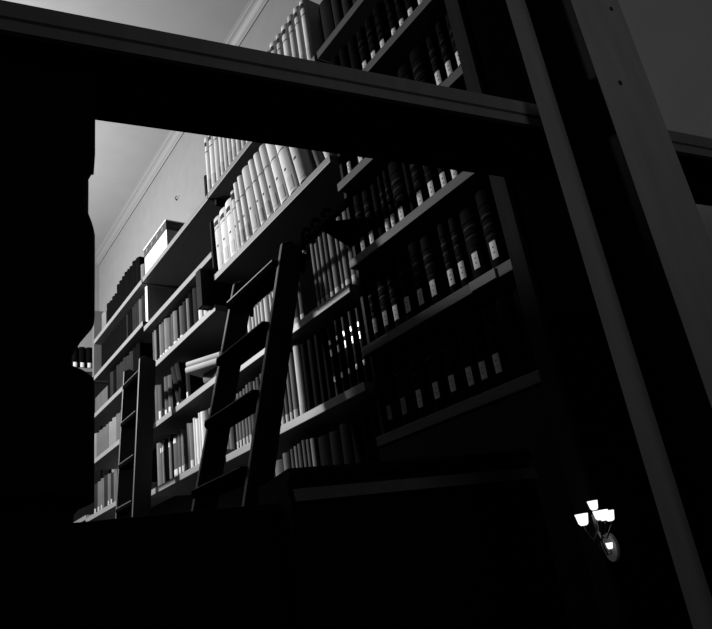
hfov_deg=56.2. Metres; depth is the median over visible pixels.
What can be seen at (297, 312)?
book
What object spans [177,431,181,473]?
book
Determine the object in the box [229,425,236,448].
book
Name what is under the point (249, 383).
book
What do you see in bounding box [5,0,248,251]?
ceiling
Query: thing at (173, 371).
book
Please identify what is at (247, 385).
book
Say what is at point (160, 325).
book
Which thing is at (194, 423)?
book
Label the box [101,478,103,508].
book
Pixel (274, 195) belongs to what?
book
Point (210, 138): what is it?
book
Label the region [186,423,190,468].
book
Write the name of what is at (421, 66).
book
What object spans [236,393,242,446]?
book
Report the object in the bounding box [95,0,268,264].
trim
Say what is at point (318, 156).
book
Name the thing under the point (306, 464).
book
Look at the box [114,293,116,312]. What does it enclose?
book
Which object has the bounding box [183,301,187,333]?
book
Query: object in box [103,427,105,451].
book
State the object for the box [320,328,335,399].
book
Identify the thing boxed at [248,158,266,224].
book
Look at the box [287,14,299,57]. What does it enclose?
book
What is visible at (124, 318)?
book
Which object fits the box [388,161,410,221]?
book
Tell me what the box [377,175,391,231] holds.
book
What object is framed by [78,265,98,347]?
wall
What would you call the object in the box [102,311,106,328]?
book
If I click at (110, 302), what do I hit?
book
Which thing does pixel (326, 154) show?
book
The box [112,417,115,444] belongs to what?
book
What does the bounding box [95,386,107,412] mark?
book
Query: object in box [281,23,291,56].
book
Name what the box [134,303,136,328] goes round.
book
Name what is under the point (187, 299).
book
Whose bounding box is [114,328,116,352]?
book
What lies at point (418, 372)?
book
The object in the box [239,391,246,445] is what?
book
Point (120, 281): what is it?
book
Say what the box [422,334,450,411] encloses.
book
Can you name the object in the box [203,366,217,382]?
book
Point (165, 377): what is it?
book
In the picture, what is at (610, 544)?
wall lamp
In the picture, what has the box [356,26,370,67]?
book
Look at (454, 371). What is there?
book
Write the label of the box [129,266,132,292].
book
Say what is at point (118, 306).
book
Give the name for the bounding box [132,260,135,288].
book
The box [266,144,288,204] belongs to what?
book
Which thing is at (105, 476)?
book
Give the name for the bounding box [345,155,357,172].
book
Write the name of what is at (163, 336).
book
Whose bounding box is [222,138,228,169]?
book
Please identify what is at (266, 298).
book
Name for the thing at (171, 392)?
book
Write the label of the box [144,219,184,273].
file box
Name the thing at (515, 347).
book
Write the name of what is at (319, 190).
bookcase
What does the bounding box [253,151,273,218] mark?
book
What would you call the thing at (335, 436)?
book
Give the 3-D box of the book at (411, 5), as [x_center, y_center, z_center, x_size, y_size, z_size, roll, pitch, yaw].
[0.276,-1.115,2.456,0.232,0.252,0.052,7,-26,-35]
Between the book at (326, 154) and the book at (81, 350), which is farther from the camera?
the book at (81, 350)
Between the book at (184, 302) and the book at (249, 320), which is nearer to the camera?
the book at (249, 320)
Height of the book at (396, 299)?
0.272 m
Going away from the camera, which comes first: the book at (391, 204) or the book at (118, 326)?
the book at (391, 204)
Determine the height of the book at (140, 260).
0.283 m
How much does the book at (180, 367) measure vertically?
0.292 m
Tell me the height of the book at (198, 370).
0.030 m
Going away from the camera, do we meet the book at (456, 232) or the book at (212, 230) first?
the book at (456, 232)
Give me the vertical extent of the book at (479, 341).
0.255 m
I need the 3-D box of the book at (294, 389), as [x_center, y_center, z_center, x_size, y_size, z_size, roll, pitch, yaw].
[-0.181,0.316,2.847,0.214,0.303,0.039,7,-26,-35]
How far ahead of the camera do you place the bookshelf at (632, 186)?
0.80 m
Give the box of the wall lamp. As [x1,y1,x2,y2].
[575,500,619,561]
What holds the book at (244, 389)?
on the bookcase at (319, 190)
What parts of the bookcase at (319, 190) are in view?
shelf, shelf, shelf, shelf, panel, panel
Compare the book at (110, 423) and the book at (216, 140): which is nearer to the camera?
the book at (216, 140)
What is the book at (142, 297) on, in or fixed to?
on the bookcase at (107, 460)
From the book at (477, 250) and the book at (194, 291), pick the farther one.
the book at (194, 291)
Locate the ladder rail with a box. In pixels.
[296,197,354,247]
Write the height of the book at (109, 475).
0.243 m
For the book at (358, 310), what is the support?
on the bookcase at (319, 190)
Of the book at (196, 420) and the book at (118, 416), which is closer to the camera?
the book at (196, 420)
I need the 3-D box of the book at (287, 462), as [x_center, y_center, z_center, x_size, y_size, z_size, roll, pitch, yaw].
[-0.195,0.725,2.792,0.216,0.293,0.051,7,-26,-35]
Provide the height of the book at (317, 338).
0.301 m
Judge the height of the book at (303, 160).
0.415 m
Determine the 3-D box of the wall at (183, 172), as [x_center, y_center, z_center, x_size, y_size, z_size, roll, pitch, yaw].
[0.126,0.072,2.865,0.108,4.830,8.721,7,-26,-35]
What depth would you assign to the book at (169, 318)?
4.07 m
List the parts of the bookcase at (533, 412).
shelf, shelf, shelf, shelf, shelf, shelf, panel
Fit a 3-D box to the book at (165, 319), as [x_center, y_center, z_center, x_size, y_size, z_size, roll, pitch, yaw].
[-1.091,0.163,4.175,0.217,0.265,0.060,7,-26,-35]
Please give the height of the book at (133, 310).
0.252 m
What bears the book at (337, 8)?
on the bookcase at (533, 412)
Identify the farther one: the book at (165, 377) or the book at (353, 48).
the book at (165, 377)
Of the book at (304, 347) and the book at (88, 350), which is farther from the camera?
the book at (88, 350)
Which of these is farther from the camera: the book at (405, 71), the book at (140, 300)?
the book at (140, 300)
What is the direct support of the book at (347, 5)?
on the bookcase at (533, 412)
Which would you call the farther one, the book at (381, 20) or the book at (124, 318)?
the book at (124, 318)
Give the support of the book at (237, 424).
on the bookcase at (319, 190)
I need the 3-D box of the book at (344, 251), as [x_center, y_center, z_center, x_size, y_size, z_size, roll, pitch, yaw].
[0.034,-0.221,2.636,0.214,0.332,0.037,7,-26,-35]
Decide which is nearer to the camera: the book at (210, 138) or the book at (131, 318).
the book at (210, 138)
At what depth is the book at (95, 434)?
5.18 m
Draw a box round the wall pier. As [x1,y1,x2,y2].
[618,0,711,245]
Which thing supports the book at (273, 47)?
on the bookcase at (319, 190)
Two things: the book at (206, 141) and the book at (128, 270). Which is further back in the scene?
the book at (128, 270)
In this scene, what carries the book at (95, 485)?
on the bookcase at (107, 460)
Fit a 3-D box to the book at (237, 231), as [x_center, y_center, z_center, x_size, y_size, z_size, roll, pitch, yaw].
[-0.514,-0.460,3.405,0.232,0.356,0.065,7,-26,-35]
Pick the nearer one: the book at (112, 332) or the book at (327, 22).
the book at (327, 22)
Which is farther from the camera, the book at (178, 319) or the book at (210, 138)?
the book at (178, 319)
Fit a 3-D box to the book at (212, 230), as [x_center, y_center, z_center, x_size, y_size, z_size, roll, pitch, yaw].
[-0.671,-0.340,3.588,0.224,0.317,0.016,7,-26,-35]
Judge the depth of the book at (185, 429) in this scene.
3.67 m
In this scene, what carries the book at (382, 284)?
on the bookcase at (533, 412)
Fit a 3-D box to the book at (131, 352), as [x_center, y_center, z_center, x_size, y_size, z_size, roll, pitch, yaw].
[-1.483,0.386,4.698,0.216,0.241,0.068,7,-26,-35]
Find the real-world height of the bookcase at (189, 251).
3.511 m
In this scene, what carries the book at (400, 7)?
on the bookcase at (533, 412)
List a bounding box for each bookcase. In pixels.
[86,279,192,520]
[142,194,247,508]
[208,55,390,461]
[317,0,631,628]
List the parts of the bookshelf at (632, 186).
turned post, beam moulding, post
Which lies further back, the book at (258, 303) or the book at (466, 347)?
the book at (258, 303)
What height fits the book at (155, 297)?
0.263 m
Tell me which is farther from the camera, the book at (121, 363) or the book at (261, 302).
the book at (121, 363)
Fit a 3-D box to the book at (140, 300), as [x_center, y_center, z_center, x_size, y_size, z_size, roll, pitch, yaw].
[-1.402,0.021,4.648,0.216,0.245,0.054,7,-26,-35]
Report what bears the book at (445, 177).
on the bookcase at (533, 412)
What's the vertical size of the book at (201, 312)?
0.256 m
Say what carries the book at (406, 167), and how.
on the bookcase at (533, 412)
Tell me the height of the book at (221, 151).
0.355 m
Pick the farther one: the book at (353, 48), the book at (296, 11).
the book at (296, 11)
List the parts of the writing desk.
privacy panel, hutch moulding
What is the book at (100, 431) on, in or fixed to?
on the bookcase at (107, 460)
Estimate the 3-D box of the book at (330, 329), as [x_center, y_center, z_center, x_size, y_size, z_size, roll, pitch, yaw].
[-0.001,0.195,2.607,0.220,0.300,0.045,7,-26,-35]
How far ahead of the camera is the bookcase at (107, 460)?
4.78 m
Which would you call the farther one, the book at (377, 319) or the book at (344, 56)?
the book at (344, 56)
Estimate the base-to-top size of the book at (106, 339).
0.249 m
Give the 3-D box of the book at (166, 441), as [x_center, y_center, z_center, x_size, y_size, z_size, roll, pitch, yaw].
[-1.016,0.873,3.944,0.215,0.259,0.043,7,-26,-35]
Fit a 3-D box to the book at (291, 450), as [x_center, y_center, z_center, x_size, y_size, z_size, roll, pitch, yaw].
[-0.163,0.704,2.757,0.210,0.297,0.025,7,-26,-35]
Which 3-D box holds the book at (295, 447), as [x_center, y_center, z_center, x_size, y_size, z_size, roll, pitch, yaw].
[-0.147,0.690,2.736,0.209,0.303,0.024,7,-26,-35]
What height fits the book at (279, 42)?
0.354 m
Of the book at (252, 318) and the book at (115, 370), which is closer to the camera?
the book at (252, 318)
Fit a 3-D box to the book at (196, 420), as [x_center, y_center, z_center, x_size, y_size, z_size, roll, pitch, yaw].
[-0.760,0.697,3.611,0.213,0.266,0.037,7,-26,-35]
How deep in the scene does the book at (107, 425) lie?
4.93 m
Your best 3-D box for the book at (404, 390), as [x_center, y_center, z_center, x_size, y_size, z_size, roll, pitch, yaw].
[0.239,0.255,2.264,0.232,0.270,0.076,7,-26,-35]
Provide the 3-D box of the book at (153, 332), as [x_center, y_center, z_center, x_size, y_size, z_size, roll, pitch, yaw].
[-1.219,0.251,4.350,0.210,0.267,0.026,7,-26,-35]
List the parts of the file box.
panel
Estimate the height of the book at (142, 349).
0.247 m
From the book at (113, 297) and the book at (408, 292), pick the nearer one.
the book at (408, 292)
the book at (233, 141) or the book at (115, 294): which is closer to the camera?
the book at (233, 141)
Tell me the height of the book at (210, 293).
0.209 m
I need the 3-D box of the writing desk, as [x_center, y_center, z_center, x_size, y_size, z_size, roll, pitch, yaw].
[-0.148,0.991,0.692,1.257,1.627,0.378,1,-24,-23]
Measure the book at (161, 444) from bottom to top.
0.266 m
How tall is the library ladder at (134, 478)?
2.826 m
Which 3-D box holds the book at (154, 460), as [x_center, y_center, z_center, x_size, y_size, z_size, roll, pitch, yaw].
[-1.301,1.016,4.324,0.217,0.240,0.081,7,-26,-35]
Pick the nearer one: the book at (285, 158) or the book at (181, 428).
the book at (285, 158)
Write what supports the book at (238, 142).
on the bookcase at (319, 190)
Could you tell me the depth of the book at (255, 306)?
3.14 m
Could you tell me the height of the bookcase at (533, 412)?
4.150 m
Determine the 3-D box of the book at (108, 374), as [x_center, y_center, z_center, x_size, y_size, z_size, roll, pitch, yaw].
[-1.782,0.583,5.093,0.215,0.250,0.045,7,-26,-35]
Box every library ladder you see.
[115,356,155,518]
[191,227,316,510]
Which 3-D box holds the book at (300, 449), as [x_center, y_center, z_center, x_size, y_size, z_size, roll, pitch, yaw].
[-0.129,0.676,2.711,0.211,0.304,0.030,7,-26,-35]
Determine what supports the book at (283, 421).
on the bookcase at (319, 190)
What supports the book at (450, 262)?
on the bookcase at (533, 412)
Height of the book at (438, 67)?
0.257 m
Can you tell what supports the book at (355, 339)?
on the bookcase at (319, 190)
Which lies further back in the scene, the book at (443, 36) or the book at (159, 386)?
the book at (159, 386)
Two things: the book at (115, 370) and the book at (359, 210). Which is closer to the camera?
the book at (359, 210)
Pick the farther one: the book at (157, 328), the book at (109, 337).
the book at (109, 337)
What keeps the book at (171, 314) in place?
on the bookcase at (189, 251)
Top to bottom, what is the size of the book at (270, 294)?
0.291 m
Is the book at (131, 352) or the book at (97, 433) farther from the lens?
the book at (97, 433)
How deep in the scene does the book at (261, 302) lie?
3.09 m
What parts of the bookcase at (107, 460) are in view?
panel, shelf, shelf, shelf, shelf, shelf, panel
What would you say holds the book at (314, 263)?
on the bookcase at (319, 190)
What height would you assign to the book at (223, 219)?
0.325 m
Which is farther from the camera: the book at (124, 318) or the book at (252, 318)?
the book at (124, 318)
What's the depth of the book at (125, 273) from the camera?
4.94 m
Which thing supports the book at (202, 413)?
on the bookcase at (189, 251)
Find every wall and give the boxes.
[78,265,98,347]
[99,0,321,473]
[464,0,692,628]
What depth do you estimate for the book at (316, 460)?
2.60 m
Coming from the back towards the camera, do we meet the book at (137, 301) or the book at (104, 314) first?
the book at (104, 314)
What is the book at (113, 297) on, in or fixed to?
on the bookcase at (107, 460)
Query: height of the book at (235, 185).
0.378 m
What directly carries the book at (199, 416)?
on the bookcase at (189, 251)
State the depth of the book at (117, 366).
4.86 m
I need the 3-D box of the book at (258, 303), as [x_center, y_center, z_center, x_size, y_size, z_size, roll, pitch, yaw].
[-0.365,0.070,3.159,0.210,0.291,0.025,7,-26,-35]
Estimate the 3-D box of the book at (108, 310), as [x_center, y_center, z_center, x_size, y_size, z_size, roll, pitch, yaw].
[-1.877,0.036,5.324,0.216,0.239,0.067,7,-26,-35]
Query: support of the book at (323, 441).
on the bookcase at (319, 190)
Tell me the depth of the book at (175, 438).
3.78 m
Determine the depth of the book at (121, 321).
4.91 m
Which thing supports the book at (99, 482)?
on the bookcase at (107, 460)
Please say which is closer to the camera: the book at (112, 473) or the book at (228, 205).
the book at (228, 205)
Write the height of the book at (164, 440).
0.274 m
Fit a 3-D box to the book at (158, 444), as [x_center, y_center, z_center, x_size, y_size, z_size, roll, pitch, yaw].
[-1.100,0.920,4.054,0.216,0.276,0.050,7,-26,-35]
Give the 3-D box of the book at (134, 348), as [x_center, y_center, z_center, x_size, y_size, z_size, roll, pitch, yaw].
[-1.441,0.356,4.643,0.216,0.243,0.068,7,-26,-35]
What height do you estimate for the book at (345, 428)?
0.301 m
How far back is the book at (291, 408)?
2.80 m
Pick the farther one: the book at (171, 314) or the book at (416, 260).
the book at (171, 314)
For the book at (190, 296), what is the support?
on the bookcase at (189, 251)
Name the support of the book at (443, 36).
on the bookcase at (533, 412)
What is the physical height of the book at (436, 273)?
0.261 m
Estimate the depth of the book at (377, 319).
2.38 m
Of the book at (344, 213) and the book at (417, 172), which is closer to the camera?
the book at (417, 172)
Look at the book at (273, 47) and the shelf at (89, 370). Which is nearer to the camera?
the book at (273, 47)
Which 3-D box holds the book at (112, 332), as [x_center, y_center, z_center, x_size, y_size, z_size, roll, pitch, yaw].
[-1.773,0.264,5.135,0.217,0.259,0.082,7,-26,-35]
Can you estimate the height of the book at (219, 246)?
0.317 m
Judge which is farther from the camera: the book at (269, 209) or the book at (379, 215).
the book at (269, 209)
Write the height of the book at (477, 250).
0.254 m
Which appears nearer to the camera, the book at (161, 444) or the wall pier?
the wall pier
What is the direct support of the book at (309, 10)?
on the bookcase at (319, 190)
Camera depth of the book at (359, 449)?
2.37 m
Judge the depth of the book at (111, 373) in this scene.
4.98 m
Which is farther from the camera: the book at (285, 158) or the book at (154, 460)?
the book at (154, 460)
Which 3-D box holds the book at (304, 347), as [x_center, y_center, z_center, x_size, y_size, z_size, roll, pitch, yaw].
[-0.116,0.273,2.758,0.219,0.299,0.046,7,-26,-35]
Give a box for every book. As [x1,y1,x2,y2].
[72,347,77,367]
[78,347,84,367]
[85,347,91,367]
[94,433,96,458]
[94,483,97,512]
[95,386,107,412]
[97,433,98,456]
[98,481,100,510]
[99,429,102,454]
[101,343,103,367]
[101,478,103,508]
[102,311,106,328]
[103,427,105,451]
[104,341,105,363]
[104,475,107,506]
[106,339,107,361]
[106,424,108,448]
[107,303,109,322]
[108,335,110,359]
[108,374,109,399]
[108,473,110,504]
[109,300,111,318]
[109,421,111,446]
[110,371,112,397]
[111,330,113,355]
[111,472,113,502]
[112,296,114,315]
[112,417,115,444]
[113,369,116,394]
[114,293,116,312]
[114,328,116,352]
[114,469,116,501]
[116,364,119,390]
[116,413,120,440]
[117,284,119,309]
[117,324,119,349]
[119,280,121,305]
[120,320,122,345]
[120,361,122,387]
[122,276,124,303]
[123,316,126,342]
[123,357,125,371]
[124,271,127,299]
[126,355,129,369]
[127,269,129,295]
[127,311,129,336]
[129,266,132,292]
[129,351,132,369]
[130,309,132,334]
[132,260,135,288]
[132,307,134,330]
[133,347,136,371]
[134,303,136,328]
[136,256,144,285]
[136,343,152,370]
[137,301,138,326]
[139,299,141,323]
[141,264,144,278]
[141,295,144,320]
[144,293,145,320]
[145,286,176,321]
[152,332,154,359]
[152,451,157,481]
[154,329,156,360]
[155,385,158,420]
[156,327,159,359]
[157,442,162,485]
[158,385,161,418]
[159,324,162,356]
[160,443,162,483]
[161,379,164,416]
[162,322,164,353]
[162,445,164,482]
[163,439,167,481]
[164,318,168,351]
[164,376,168,413]
[165,440,169,480]
[168,317,171,347]
[168,374,176,410]
[168,437,171,478]
[171,314,173,344]
[171,366,180,404]
[171,434,177,477]
[173,310,177,342]
[173,435,178,476]
[175,362,186,401]
[177,309,179,339]
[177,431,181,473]
[179,305,183,337]
[181,428,184,472]
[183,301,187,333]
[183,428,187,471]
[185,358,216,377]
[186,298,189,329]
[186,352,219,366]
[186,373,205,397]
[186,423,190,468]
[188,292,193,327]
[189,423,194,467]
[192,286,198,323]
[193,418,197,465]
[195,418,200,463]
[196,268,232,310]
[198,310,203,318]
[198,413,201,456]
[200,411,205,448]
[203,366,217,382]
[204,137,211,191]
[204,175,207,196]
[205,409,208,418]
[208,136,216,186]
[210,221,217,275]
[213,136,220,179]
[214,215,224,269]
[218,137,224,174]
[219,207,230,262]
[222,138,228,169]
[225,198,237,256]
[227,138,232,164]
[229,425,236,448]
[231,139,236,159]
[231,190,241,249]
[233,181,246,244]
[235,392,239,448]
[236,140,241,153]
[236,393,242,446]
[237,175,252,239]
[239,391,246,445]
[242,165,260,233]
[243,388,249,443]
[245,384,252,441]
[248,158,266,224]
[248,316,251,331]
[248,381,254,430]
[251,314,254,328]
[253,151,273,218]
[254,305,257,326]
[256,302,260,323]
[256,377,259,389]
[259,144,280,211]
[259,299,264,321]
[263,295,269,321]
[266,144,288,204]
[268,292,271,310]
[270,40,277,53]
[275,145,299,195]
[275,459,283,475]
[276,33,283,54]
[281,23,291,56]
[281,404,285,424]
[283,452,291,470]
[284,382,290,422]
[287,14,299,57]
[287,366,293,419]
[289,147,316,184]
[289,352,299,418]
[290,449,295,467]
[293,6,306,58]
[293,343,307,414]
[294,296,300,323]
[294,446,299,467]
[297,443,304,466]
[298,259,317,318]
[299,0,323,59]
[301,343,314,410]
[302,439,308,466]
[306,439,312,466]
[307,338,321,406]
[310,244,321,305]
[310,437,320,465]
[311,150,324,166]
[314,238,325,302]
[314,334,328,403]
[318,236,330,299]
[318,434,332,465]
[319,0,334,41]
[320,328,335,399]
[322,232,334,296]
[323,152,337,158]
[327,234,341,293]
[327,325,342,395]
[329,429,343,464]
[331,0,343,27]
[334,319,350,391]
[335,239,345,287]
[336,216,352,284]
[339,45,351,67]
[339,422,355,463]
[341,0,352,16]
[341,316,357,387]
[342,210,357,284]
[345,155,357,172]
[347,36,362,69]
[348,310,365,383]
[350,419,366,462]
[353,193,369,250]
[355,306,372,381]
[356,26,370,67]
[357,157,363,163]
[362,188,378,243]
[365,15,379,58]
[365,275,384,339]
[370,183,385,236]
[373,2,391,48]
[375,269,395,333]
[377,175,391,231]
[379,359,401,430]
[382,169,397,226]
[384,0,399,34]
[384,258,406,326]
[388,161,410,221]
[390,346,417,425]
[394,0,407,25]
[396,254,419,319]
[398,61,414,80]
[402,163,417,211]
[404,0,417,16]
[405,341,434,419]
[408,240,431,312]
[409,164,428,205]
[410,44,435,84]
[420,234,450,304]
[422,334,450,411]
[423,166,441,197]
[426,33,446,84]
[435,19,457,77]
[437,168,451,186]
[437,221,461,293]
[437,327,469,405]
[445,13,460,66]
[448,215,473,286]
[450,170,461,178]
[454,316,483,397]
[459,205,491,279]
[467,310,497,391]
[475,186,509,268]
[481,304,512,385]
[494,290,531,379]
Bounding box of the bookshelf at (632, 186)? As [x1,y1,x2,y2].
[0,0,711,628]
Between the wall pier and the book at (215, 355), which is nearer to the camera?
the wall pier
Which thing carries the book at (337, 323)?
on the bookcase at (319, 190)
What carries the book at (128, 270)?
on the bookcase at (107, 460)
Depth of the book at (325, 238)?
2.66 m
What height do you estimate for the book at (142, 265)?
0.181 m
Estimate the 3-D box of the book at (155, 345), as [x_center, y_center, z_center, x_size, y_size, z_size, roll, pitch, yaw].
[-1.200,0.234,4.322,0.213,0.272,0.035,7,-26,-35]
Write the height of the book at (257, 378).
0.297 m
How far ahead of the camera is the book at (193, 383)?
3.75 m
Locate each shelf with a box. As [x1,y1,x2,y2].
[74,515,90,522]
[80,368,91,372]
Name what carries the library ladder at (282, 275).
on the floor
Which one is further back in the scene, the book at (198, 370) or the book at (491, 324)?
the book at (198, 370)
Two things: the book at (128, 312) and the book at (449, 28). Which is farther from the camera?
the book at (128, 312)
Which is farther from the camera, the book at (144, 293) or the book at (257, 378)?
the book at (144, 293)
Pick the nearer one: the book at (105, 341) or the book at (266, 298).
the book at (266, 298)
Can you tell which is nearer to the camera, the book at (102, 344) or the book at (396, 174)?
the book at (396, 174)
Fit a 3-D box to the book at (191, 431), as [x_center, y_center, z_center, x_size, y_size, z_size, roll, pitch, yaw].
[-0.807,0.730,3.668,0.217,0.262,0.050,7,-26,-35]
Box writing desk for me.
[72,450,569,628]
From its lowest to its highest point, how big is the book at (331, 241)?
0.322 m
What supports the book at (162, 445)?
on the bookcase at (189, 251)
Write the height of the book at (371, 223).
0.257 m
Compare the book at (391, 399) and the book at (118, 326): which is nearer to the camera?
the book at (391, 399)
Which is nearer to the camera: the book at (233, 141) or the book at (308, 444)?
the book at (308, 444)
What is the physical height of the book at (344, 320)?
0.298 m
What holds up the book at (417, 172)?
on the bookcase at (533, 412)
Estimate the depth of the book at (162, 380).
4.05 m
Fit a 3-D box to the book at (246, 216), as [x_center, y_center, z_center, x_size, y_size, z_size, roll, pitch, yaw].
[-0.461,-0.513,3.335,0.236,0.388,0.090,7,-26,-35]
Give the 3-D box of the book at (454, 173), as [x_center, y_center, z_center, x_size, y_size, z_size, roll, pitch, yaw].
[0.387,-0.511,2.190,0.232,0.278,0.047,7,-26,-35]
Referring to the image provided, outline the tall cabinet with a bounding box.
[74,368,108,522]
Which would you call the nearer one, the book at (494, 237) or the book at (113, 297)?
the book at (494, 237)
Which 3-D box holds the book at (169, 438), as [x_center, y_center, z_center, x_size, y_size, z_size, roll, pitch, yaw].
[-0.992,0.853,3.915,0.213,0.267,0.034,7,-26,-35]
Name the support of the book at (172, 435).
on the bookcase at (189, 251)
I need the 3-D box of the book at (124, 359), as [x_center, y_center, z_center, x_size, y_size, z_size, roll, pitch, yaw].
[-1.568,0.439,4.810,0.216,0.249,0.057,7,-26,-35]
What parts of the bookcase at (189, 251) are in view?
shelf, shelf, shelf, shelf, shelf, panel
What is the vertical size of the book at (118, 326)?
0.254 m
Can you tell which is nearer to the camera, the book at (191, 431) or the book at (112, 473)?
the book at (191, 431)
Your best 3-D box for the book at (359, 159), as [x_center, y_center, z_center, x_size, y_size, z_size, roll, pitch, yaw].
[0.098,-0.649,2.628,0.232,0.268,0.069,7,-26,-35]
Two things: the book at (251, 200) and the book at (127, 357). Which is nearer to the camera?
the book at (251, 200)
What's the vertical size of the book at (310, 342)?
0.301 m
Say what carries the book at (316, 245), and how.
on the bookcase at (319, 190)
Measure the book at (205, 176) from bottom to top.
0.135 m
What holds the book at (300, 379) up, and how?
on the bookcase at (319, 190)
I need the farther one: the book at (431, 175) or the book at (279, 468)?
the book at (279, 468)
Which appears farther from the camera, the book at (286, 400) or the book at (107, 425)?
the book at (107, 425)
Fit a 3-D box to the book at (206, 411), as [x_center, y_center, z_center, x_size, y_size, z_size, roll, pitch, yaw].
[-0.684,0.641,3.511,0.214,0.275,0.039,7,-26,-35]
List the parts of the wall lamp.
lamp shade, arm, lamp shade, stem, lamp shade, arm, arm, arm, lamp shade, lamp shade, plate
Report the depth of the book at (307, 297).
2.83 m
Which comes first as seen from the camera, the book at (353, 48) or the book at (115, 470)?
the book at (353, 48)
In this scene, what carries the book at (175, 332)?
on the bookcase at (189, 251)
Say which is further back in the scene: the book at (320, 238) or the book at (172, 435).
the book at (172, 435)
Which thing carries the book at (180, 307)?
on the bookcase at (189, 251)
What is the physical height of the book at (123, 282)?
0.292 m
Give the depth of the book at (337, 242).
2.59 m
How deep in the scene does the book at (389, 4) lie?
2.47 m
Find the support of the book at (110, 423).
on the bookcase at (107, 460)
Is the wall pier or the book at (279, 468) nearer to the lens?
the wall pier
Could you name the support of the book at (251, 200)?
on the bookcase at (319, 190)
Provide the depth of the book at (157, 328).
4.23 m
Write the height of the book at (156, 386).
0.264 m
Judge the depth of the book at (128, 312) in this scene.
4.78 m
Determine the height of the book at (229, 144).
0.355 m

